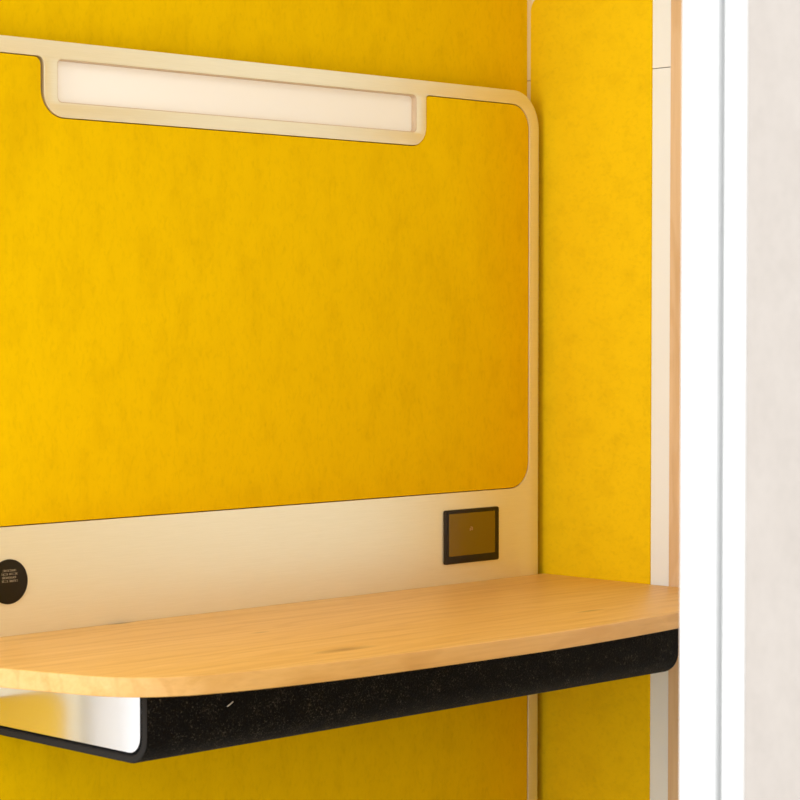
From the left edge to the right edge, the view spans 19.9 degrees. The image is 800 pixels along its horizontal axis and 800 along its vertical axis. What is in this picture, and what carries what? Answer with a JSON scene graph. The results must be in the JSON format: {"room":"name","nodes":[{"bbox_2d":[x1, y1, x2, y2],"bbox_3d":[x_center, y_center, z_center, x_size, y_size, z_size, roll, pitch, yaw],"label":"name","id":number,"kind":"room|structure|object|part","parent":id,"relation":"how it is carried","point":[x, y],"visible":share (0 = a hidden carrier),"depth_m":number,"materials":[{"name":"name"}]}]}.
{"room":"office phone booth","nodes":[
{"label":"office phone booth","id":0,"kind":"room"},
{"bbox_2d":[0,0,527,96],"bbox_3d":[-0.218,-0.054,3.172,0.038,2.120,1.274,2,3,45],"label":"wall","id":1,"kind":"structure","parent":0,"point":[481,43],"depth_m":3.23,"materials":[{"name":"yellow fabric"}]},
{"bbox_2d":[0,35,538,799],"bbox_3d":[-0.213,0.254,3.128,0.030,1.426,1.180,2,3,45],"label":"panel","id":2,"kind":"object","parent":1,"relation":"attached to","point":[263,326],"visible":0.93,"depth_m":3.12,"materials":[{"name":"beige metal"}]},
{"bbox_2d":[0,559,27,603],"bbox_3d":[-0.485,0.225,2.832,0.003,0.056,0.056,2,3,45],"label":"round cover","id":3,"kind":"object","parent":2,"relation":"attached to","point":[13,575],"visible":1,"depth_m":2.83,"materials":[{"name":"black plastic"}]},
{"bbox_2d":[2,569,17,582],"bbox_3d":[-0.483,0.218,2.831,0.001,0.016,0.024,2,3,45],"label":"print","id":4,"kind":"object","parent":3,"relation":"attached to","point":[8,575],"depth_m":2.83,"materials":[{"name":"white paint"}]},
{"bbox_2d":[58,61,411,130],"bbox_3d":[-0.211,-0.409,3.105,0.006,0.052,0.642,2,3,45],"label":"diffuser","id":5,"kind":"object","parent":2,"relation":"attached to","point":[188,93],"depth_m":3.08,"materials":[{"name":"white plastic"}]},
{"bbox_2d":[57,59,416,131],"bbox_3d":[-0.208,-0.409,3.102,0.015,0.054,0.644,2,3,45],"label":"light fixture","id":6,"kind":"object","parent":2,"relation":"on","point":[178,92],"depth_m":3.08,"materials":[{"name":"beige plastic"}]},
{"bbox_2d":[0,574,679,762],"bbox_3d":[-0.035,0.346,2.964,0.459,0.114,1.192,2,3,45],"label":"desk","id":7,"kind":"object","parent":2,"relation":"attached to","point":[153,689],"visible":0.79,"depth_m":2.80,"materials":[{"name":"brown wood"}]},
{"bbox_3d":[-0.403,0.360,2.702,0.307,0.079,0.004,2,3,45],"label":"plate","id":8,"kind":"part","parent":7,"relation":"part of","materials":[{"name":"silver metal"}]},
{"bbox_2d":[443,506,498,564],"bbox_3d":[0.107,0.203,3.425,0.004,0.081,0.118,2,3,45],"label":"screen","id":9,"kind":"object","parent":2,"relation":"attached to","point":[471,534],"visible":1,"depth_m":3.42,"materials":[{"name":"brown plastic"}]},
{"bbox_2d":[527,81,530,101],"bbox_3d":[0.218,0.248,3.586,0.011,1.487,0.049,2,3,45],"label":"trim","id":10,"kind":"structure","parent":1,"relation":"attached to","point":[528,82],"depth_m":3.54,"materials":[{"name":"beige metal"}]},
{"bbox_2d":[531,0,652,799],"bbox_3d":[0.288,0.172,3.481,0.239,1.588,0.006,2,3,45],"label":"wall","id":11,"kind":"structure","parent":0,"point":[592,60],"depth_m":3.46,"materials":[{"name":"yellow fabric"}]},
{"bbox_2d":[650,67,670,799],"bbox_3d":[0.320,0.252,3.488,0.269,1.488,0.049,2,3,45],"label":"trim","id":12,"kind":"structure","parent":11,"relation":"attached to","point":[661,112],"depth_m":3.38,"materials":[{"name":"white paint"}]},
{"bbox_2d":[744,0,799,799],"bbox_3d":[0.425,-0.051,1.589,0.409,2.220,0.058,2,3,45],"label":"wall","id":13,"kind":"structure","parent":0,"point":[772,517],"depth_m":1.70,"materials":[{"name":"white paint"}]},
{"bbox_2d":[679,0,747,799],"bbox_3d":[0.257,-0.007,1.756,0.061,2.120,0.060,2,3,45],"label":"door frame","id":14,"kind":"structure","parent":13,"relation":"in","point":[714,32],"depth_m":1.74,"materials":[{"name":"white paint"}]},
{"bbox_3d":[0.799,-0.020,2.144,0.040,2.120,1.245,2,3,45],"label":"wall","id":15,"kind":"structure","parent":0,"visible":0},
{"bbox_2d":[668,0,682,799],"bbox_3d":[0.422,-0.061,3.373,0.020,2.120,0.052,2,3,45],"label":"trim","id":16,"kind":"structure","parent":15,"relation":"attached to","point":[676,5],"depth_m":3.35,"materials":[{"name":"brown wood"}]},
{"bbox_3d":[0.288,-0.866,3.447,0.239,0.476,0.006,2,3,45],"label":"wall","id":17,"kind":"structure","parent":0,"visible":0},
{"bbox_2d":[527,0,533,80],"bbox_3d":[0.218,-0.812,3.550,0.011,0.631,0.049,2,3,45],"label":"trim","id":18,"kind":"structure","parent":17,"relation":"attached to","point":[529,2],"depth_m":3.54,"materials":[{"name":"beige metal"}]},
{"bbox_2d":[653,0,670,68],"bbox_3d":[0.320,-0.808,3.452,0.269,0.632,0.049,2,3,45],"label":"trim","id":19,"kind":"structure","parent":17,"relation":"attached to","point":[661,8],"depth_m":3.36,"materials":[{"name":"white paint"}]}
]}

